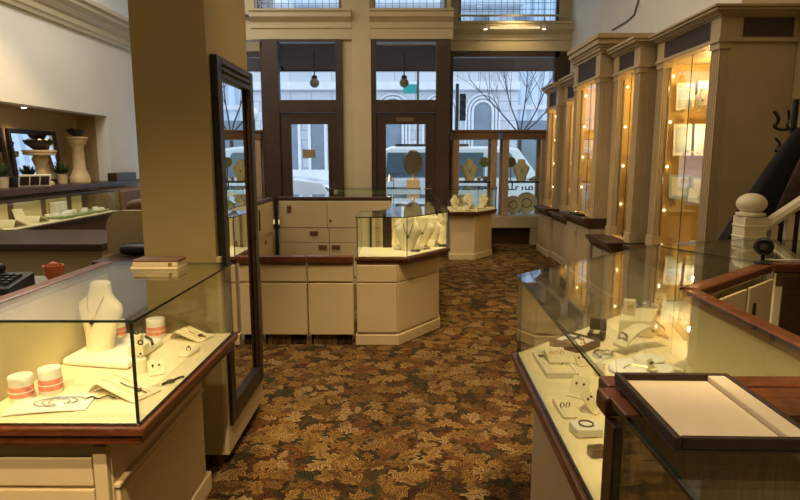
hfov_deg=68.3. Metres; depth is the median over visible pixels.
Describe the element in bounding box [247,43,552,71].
awning
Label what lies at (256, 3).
window
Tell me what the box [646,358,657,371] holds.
stand
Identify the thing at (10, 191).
ledge shelf
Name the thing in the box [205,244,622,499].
floor
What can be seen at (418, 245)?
ramp
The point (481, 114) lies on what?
building
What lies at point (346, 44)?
wall
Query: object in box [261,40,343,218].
door
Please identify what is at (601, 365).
post
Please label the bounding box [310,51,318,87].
globe
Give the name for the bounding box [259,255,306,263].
countertop
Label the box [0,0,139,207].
wall
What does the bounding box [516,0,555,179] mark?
building
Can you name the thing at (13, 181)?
trinket box
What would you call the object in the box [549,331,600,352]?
display tray
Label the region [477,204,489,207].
ramp
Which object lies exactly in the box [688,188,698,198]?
stand
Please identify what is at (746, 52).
display cabinet
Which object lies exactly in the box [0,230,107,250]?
countertop
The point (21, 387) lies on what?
candle jar
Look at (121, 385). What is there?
ramp
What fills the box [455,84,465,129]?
traffic light
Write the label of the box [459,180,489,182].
shelf
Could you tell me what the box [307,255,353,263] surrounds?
countertop
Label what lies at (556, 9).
window
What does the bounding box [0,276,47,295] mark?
countertop
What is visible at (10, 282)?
desk phone
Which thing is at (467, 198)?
bust
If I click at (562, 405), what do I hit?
wedge
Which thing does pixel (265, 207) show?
display case
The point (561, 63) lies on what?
window
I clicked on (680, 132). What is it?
picture
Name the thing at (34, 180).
photo
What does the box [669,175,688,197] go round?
card
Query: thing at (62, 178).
potted plant
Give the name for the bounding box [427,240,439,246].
ramp
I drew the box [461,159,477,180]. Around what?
bust
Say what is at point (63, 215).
pad
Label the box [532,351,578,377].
display tray
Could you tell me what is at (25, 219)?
ramp
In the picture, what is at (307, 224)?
cabinet
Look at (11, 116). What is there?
niche
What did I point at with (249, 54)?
window
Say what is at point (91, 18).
trim
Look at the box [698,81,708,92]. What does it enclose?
card
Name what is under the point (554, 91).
display cabinet
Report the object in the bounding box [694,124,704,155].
card
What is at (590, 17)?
wall
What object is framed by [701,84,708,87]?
picture
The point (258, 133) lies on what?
window vitrine
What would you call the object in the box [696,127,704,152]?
picture
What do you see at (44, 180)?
photo
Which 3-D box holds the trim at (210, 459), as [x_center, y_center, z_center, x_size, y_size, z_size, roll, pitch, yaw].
[-1.027,0.993,3.272,0.285,0.070,0.655,0,9,0]
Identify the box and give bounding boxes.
[9,177,17,186]
[108,172,135,180]
[130,256,186,269]
[569,420,602,437]
[587,317,606,340]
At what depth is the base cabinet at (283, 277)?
4.79 m
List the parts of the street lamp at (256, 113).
globe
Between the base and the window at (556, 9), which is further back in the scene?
the window at (556, 9)
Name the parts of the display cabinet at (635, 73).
raised panel, door, raised panel, door, baseboard, sill, floor panel, glass door, panel, glass door, frieze panel, cornice, panel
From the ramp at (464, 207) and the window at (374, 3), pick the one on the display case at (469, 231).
the ramp at (464, 207)
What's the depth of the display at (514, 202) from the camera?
10.61 m
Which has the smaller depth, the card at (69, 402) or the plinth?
the card at (69, 402)
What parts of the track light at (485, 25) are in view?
track rail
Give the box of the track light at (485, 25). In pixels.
[484,14,545,29]
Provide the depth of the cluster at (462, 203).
9.17 m
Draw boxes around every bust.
[78,280,122,351]
[394,218,415,228]
[395,217,420,250]
[416,216,433,244]
[429,217,441,240]
[450,195,458,208]
[458,195,464,205]
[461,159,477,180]
[462,193,472,205]
[479,194,488,204]
[513,159,529,180]
[694,88,707,106]
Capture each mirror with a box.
[0,128,11,176]
[5,128,60,182]
[209,54,263,424]
[404,150,422,187]
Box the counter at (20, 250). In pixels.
[0,230,113,275]
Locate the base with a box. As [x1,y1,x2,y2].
[407,179,419,187]
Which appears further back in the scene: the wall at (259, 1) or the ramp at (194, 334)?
the wall at (259, 1)
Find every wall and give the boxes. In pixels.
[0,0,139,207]
[245,0,450,193]
[258,0,273,193]
[451,0,572,51]
[570,0,799,137]
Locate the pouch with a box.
[119,243,144,254]
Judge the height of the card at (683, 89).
0.259 m
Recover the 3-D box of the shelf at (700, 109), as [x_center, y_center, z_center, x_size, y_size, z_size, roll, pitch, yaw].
[2.806,-1.248,5.176,0.470,0.008,1.082,0,9,0]
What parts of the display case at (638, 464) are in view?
corner post, glass pane, glass, service rail, cross rail, panel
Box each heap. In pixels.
[477,176,487,180]
[529,176,537,180]
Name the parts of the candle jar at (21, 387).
lid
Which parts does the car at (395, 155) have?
roof rail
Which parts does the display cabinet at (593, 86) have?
raised panel, door, baseboard, raised panel, door, floor panel, sill, glass door, frieze panel, panel, glass door, panel, cornice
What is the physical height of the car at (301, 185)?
1.840 m
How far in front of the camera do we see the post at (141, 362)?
2.17 m
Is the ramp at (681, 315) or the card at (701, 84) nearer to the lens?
the ramp at (681, 315)
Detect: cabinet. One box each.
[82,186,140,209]
[257,194,391,283]
[259,255,262,333]
[259,255,308,343]
[307,255,353,343]
[534,82,564,256]
[548,72,573,264]
[561,33,654,289]
[585,36,657,305]
[622,3,799,307]
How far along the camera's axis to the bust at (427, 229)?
5.34 m
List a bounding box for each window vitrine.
[255,130,264,193]
[449,130,500,215]
[498,130,545,215]
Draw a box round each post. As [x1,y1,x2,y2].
[136,353,147,373]
[594,356,605,376]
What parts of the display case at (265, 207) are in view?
handle, service rail, sliding door, door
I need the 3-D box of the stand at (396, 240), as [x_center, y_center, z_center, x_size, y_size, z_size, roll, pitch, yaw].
[-0.014,-0.106,5.237,0.075,0.162,0.066,-2,9,-11]
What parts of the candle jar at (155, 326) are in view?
lid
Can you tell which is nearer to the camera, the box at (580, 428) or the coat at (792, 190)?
the box at (580, 428)
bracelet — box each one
[145,335,153,344]
[592,348,613,357]
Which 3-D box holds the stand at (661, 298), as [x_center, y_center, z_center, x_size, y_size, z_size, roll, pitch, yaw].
[1.353,0.269,3.073,0.060,0.088,0.034,6,11,34]
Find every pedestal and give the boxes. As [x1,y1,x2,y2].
[21,150,56,184]
[65,137,90,182]
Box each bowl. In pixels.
[22,138,53,149]
[66,128,85,136]
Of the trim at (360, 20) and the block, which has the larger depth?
the trim at (360, 20)
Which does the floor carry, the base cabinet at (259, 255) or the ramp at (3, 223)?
the base cabinet at (259, 255)
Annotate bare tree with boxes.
[453,1,552,151]
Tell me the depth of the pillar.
2.71 m
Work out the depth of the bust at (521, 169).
10.47 m
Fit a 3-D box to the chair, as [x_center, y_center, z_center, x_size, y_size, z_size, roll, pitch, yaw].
[-1.679,0.324,4.009,0.690,1.165,0.400,0,9,0]
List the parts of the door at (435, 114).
plate, moulding, handle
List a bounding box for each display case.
[0,190,120,229]
[0,262,237,499]
[257,197,273,297]
[333,187,420,193]
[355,194,449,344]
[442,186,496,259]
[512,245,799,499]
[596,388,799,499]
[651,239,799,335]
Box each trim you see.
[0,0,130,51]
[205,455,228,464]
[216,256,262,454]
[246,40,259,51]
[248,8,351,39]
[351,0,371,193]
[369,8,453,39]
[451,21,573,50]
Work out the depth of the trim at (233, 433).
2.90 m
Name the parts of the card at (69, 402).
coiled chain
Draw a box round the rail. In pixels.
[454,14,565,16]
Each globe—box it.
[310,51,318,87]
[399,51,408,87]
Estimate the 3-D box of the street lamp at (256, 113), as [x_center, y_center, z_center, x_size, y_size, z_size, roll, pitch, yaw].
[-4.261,-2.577,17.339,0.340,3.110,0.340,0,9,0]
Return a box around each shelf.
[0,179,139,196]
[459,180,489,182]
[508,180,539,182]
[664,197,699,203]
[669,105,706,112]
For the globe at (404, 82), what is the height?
0.635 m
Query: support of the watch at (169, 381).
on the display case at (152, 447)
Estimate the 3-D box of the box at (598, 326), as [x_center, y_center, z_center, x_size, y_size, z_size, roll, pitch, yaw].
[0.862,0.347,2.584,0.070,0.085,0.062,5,10,29]
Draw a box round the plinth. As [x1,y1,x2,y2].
[491,213,538,244]
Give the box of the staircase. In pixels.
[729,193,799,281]
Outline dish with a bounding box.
[42,262,63,279]
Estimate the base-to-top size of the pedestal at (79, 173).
0.685 m
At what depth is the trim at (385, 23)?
9.58 m
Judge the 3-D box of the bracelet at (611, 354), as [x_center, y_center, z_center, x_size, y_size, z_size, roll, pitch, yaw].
[0.816,0.413,2.366,0.102,0.020,0.071,-6,11,-34]
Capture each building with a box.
[250,0,529,180]
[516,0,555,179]
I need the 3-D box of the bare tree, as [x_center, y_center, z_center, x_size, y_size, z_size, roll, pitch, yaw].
[3.772,-4.633,18.259,6.233,6.889,2.961,0,9,3]
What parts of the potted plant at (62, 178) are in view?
pot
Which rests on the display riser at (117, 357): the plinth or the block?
the block
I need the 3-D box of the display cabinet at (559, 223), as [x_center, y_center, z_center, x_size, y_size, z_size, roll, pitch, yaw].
[2.670,-1.102,8.301,0.826,2.660,1.220,0,9,0]
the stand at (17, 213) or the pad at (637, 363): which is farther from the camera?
the stand at (17, 213)
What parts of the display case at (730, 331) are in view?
glass pane, glass pane, glass, service rail, panel, service rail, sliding door, service rail, panel, handle, sliding door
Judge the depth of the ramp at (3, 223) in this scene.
6.46 m
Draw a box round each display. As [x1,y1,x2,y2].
[508,196,521,213]
[518,192,536,213]
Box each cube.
[49,201,66,213]
[623,298,635,314]
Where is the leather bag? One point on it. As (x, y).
(133, 204)
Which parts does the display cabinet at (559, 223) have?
raised panel, sill, baseboard, door, raised panel, cornice, glass door, panel, frieze panel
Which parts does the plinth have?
leg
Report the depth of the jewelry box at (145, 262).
2.47 m
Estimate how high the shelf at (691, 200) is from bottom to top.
0.008 m
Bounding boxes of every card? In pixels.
[0,393,115,416]
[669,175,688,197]
[673,124,691,155]
[676,83,694,109]
[691,177,700,197]
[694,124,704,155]
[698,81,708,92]
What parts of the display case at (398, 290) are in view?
glass pane, panel, post, panel, panel, panel, post, panel, baseboard, glass, panel, panel, glass pane, glass pane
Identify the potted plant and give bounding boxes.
[0,162,14,187]
[50,161,69,183]
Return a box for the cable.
[612,0,638,30]
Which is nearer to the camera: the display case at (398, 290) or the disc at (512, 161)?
the display case at (398, 290)
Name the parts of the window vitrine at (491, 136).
post, post, post, post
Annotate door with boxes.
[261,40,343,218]
[371,39,450,205]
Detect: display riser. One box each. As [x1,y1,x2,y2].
[63,338,162,368]
[619,308,657,336]
[668,310,688,339]
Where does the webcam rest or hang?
on the display case at (785, 302)
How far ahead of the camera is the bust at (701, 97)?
5.45 m
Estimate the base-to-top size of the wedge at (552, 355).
0.047 m
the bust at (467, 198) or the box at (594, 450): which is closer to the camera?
the box at (594, 450)
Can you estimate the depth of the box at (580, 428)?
1.68 m
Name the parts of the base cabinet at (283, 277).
drawer, door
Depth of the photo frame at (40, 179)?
7.68 m
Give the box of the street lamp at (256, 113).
[254,108,258,129]
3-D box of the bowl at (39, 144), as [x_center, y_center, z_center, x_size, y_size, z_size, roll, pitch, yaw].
[-4.935,-1.444,8.057,0.380,0.152,0.380,0,9,0]
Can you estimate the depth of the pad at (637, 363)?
2.20 m
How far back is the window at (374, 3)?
9.64 m
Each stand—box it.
[11,208,24,220]
[147,359,164,376]
[394,229,399,242]
[438,214,441,238]
[438,226,444,243]
[567,375,591,399]
[573,352,588,366]
[580,388,600,414]
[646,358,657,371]
[653,292,666,310]
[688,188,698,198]
[772,99,799,151]
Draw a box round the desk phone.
[0,263,34,294]
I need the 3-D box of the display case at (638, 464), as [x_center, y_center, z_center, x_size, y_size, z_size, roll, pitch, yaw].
[0.715,0.865,0.861,0.640,1.066,0.845,0,9,0]
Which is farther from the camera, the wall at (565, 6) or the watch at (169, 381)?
the wall at (565, 6)
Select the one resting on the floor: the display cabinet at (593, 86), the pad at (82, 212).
the display cabinet at (593, 86)
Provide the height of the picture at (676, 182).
0.176 m
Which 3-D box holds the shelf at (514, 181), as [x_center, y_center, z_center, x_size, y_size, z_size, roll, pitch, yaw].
[2.182,-1.223,10.568,0.558,0.030,0.390,0,9,0]
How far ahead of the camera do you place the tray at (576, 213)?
7.14 m
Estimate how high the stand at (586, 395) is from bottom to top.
0.056 m
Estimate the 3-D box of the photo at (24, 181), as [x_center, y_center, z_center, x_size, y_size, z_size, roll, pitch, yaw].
[-4.831,-0.887,7.593,0.044,0.114,0.105,7,11,38]
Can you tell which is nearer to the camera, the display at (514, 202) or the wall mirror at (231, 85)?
the wall mirror at (231, 85)
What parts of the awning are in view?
frame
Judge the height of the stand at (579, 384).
0.055 m
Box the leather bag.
[126,199,141,209]
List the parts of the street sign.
sign plate, post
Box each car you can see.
[293,175,328,193]
[386,144,534,212]
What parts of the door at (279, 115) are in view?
moulding, handle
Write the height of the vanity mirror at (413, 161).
0.572 m
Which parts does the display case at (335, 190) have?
glass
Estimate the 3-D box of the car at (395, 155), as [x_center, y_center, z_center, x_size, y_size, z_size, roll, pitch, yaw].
[1.837,-1.905,16.471,5.144,2.050,1.841,0,9,0]
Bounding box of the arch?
[613,321,668,349]
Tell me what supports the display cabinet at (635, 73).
on the floor
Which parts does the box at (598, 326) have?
lid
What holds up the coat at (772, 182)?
hanging from the coat stand at (795, 106)
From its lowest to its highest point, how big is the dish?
0.094 m
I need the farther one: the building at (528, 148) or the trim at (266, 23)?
the building at (528, 148)
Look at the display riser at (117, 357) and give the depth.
2.27 m
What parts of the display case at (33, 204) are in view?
service rail, panel, glass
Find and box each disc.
[479,157,488,180]
[508,157,515,180]
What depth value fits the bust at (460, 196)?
10.58 m
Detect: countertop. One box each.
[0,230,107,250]
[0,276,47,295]
[0,276,63,401]
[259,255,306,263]
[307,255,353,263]
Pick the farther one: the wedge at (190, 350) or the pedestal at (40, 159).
the pedestal at (40, 159)
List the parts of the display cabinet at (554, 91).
raised panel, door, baseboard, raised panel, door, sill, glass door, cornice, frieze panel, panel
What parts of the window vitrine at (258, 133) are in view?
post, post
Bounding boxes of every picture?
[671,177,686,194]
[675,127,689,152]
[678,86,692,107]
[693,179,700,195]
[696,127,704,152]
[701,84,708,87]
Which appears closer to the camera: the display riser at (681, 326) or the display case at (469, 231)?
the display riser at (681, 326)
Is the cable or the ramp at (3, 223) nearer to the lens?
the ramp at (3, 223)
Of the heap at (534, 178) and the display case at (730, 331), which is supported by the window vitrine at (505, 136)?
the heap at (534, 178)
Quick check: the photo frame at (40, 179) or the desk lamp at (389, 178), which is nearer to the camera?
the photo frame at (40, 179)
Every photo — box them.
[20,177,28,185]
[30,176,39,184]
[40,176,49,184]
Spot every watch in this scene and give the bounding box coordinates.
[161,375,183,384]
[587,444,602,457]
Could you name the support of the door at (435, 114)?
in the wall at (346, 44)
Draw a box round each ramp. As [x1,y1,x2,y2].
[0,219,27,227]
[20,215,49,222]
[88,372,160,402]
[169,326,212,342]
[415,243,430,249]
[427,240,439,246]
[462,205,475,209]
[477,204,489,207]
[676,311,688,320]
[682,150,702,155]
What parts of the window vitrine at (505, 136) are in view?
post, post, post, post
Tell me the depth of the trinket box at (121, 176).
9.70 m
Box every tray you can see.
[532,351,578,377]
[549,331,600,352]
[570,211,584,215]
[614,372,799,453]
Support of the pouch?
on the chair
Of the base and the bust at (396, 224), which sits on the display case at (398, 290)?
the bust at (396, 224)
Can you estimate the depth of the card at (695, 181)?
5.70 m
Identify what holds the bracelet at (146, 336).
on the display riser at (117, 357)
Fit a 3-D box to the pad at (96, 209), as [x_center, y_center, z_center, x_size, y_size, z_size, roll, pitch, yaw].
[-4.344,-0.572,8.341,0.320,0.066,0.380,-1,9,-5]
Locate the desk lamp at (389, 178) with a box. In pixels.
[386,173,402,187]
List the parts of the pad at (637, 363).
chain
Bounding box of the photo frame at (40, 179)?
[18,174,50,186]
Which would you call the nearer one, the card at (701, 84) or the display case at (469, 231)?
the card at (701, 84)
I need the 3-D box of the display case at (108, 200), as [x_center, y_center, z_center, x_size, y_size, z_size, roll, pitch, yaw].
[-4.366,-0.477,9.550,0.620,1.040,1.640,0,9,0]
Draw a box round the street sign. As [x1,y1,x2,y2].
[403,72,418,143]
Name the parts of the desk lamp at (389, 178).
lamp shade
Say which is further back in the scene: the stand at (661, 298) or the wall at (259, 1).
the wall at (259, 1)
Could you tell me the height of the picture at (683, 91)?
0.208 m
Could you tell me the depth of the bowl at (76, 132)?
8.90 m
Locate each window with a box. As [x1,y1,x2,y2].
[247,52,259,57]
[254,0,341,7]
[372,0,446,7]
[449,52,569,205]
[458,0,559,20]
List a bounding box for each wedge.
[177,345,199,356]
[394,243,400,249]
[543,347,569,364]
[552,397,577,418]
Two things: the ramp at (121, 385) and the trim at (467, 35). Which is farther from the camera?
the trim at (467, 35)
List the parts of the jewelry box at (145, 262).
lid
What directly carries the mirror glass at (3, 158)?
attached to the leaning mirror at (3, 153)
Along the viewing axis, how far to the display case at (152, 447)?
2.01 m
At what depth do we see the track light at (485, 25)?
10.41 m
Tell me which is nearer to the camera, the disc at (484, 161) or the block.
the block
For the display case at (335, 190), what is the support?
on the floor
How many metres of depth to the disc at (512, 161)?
10.56 m
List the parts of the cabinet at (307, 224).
corner post, sliding door, drawer, drawer, handle, panel, handle, glass, service rail, handle, drawer, drawer, drawer, sliding door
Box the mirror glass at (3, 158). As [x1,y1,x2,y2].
[0,142,6,176]
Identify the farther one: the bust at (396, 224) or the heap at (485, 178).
the heap at (485, 178)
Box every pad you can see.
[42,212,78,218]
[64,209,94,215]
[78,207,109,212]
[608,353,673,372]
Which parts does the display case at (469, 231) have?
glass pane, glass, baseboard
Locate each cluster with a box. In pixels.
[461,202,474,207]
[642,301,663,311]
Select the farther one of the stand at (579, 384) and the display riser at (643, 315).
the display riser at (643, 315)
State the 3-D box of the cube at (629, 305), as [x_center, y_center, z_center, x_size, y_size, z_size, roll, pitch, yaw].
[1.052,0.261,2.703,0.052,0.066,0.048,3,9,17]
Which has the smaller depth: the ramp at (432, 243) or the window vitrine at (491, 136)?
the ramp at (432, 243)
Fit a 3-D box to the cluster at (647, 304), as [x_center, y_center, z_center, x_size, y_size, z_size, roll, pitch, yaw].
[1.289,0.291,3.008,0.097,0.058,0.091,5,10,29]
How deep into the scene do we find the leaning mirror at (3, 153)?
7.73 m
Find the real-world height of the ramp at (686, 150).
0.056 m
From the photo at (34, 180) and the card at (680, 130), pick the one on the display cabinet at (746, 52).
the card at (680, 130)
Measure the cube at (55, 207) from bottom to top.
0.170 m
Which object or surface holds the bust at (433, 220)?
on the display case at (398, 290)
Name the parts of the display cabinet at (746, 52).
raised panel, door, sill, raised panel, door, glass door, floor panel, panel, frieze panel, glass door, cornice, panel, frieze panel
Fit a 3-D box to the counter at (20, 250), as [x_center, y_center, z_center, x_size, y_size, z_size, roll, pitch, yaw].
[-3.254,0.278,5.420,1.580,0.820,0.980,0,9,0]
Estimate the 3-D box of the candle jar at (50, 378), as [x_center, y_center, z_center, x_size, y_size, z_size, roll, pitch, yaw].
[-1.182,0.439,1.994,0.077,0.086,0.076,0,9,0]
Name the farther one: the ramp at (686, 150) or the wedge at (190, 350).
the ramp at (686, 150)
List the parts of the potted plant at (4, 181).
pot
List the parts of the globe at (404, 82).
stem, globe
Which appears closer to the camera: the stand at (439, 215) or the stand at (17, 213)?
the stand at (439, 215)
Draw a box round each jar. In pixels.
[7,371,34,402]
[37,364,62,395]
[116,319,126,337]
[146,316,165,337]
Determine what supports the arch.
on the display case at (730, 331)
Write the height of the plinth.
0.500 m
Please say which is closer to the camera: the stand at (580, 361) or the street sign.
the stand at (580, 361)
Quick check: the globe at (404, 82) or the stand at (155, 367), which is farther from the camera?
the globe at (404, 82)
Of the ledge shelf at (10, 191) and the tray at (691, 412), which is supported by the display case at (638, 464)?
the tray at (691, 412)
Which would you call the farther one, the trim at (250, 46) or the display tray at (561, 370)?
the trim at (250, 46)
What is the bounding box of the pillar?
[127,0,246,454]
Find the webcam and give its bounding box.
[753,237,799,264]
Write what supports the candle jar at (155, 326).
on the display case at (152, 447)
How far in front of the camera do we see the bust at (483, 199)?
9.46 m
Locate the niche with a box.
[0,103,99,181]
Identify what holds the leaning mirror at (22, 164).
on the ledge shelf at (10, 191)
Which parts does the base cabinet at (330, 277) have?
drawer, door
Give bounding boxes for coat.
[693,127,799,281]
[766,159,799,261]
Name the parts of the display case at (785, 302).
glass pane, glass, panel, service rail, staff door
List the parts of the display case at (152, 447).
drawer, drawer, panel, service rail, glass pane, corner post, glass, moulding, panel, glass pane, baseboard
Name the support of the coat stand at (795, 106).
on the floor
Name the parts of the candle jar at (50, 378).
lid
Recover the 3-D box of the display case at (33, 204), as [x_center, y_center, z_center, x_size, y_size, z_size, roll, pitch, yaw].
[-4.382,-0.114,7.148,0.620,1.062,3.100,0,9,0]
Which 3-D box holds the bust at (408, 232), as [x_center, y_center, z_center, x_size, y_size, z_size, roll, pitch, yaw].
[0.069,-0.140,5.058,0.225,0.285,0.107,0,9,3]
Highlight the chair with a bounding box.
[91,210,148,332]
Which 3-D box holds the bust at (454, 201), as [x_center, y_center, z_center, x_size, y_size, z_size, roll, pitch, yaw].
[0.841,-0.730,9.009,0.166,0.210,0.079,-5,10,-28]
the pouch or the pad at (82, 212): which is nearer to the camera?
the pouch
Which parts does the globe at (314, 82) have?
stem, globe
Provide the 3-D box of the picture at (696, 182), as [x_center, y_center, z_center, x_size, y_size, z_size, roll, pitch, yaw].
[2.909,-0.606,5.702,0.144,0.160,0.014,0,9,0]
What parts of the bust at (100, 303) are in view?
necklace chain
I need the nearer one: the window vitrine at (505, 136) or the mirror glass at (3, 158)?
the mirror glass at (3, 158)
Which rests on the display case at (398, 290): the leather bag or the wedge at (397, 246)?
the wedge at (397, 246)
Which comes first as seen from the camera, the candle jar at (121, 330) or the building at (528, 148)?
the candle jar at (121, 330)
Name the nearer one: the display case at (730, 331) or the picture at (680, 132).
the display case at (730, 331)
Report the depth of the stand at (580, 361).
2.27 m
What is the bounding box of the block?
[128,329,149,355]
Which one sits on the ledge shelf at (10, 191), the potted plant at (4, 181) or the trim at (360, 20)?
the potted plant at (4, 181)
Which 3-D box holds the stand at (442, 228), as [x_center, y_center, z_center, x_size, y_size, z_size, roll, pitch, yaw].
[0.382,-0.139,5.449,0.045,0.162,0.066,5,10,29]

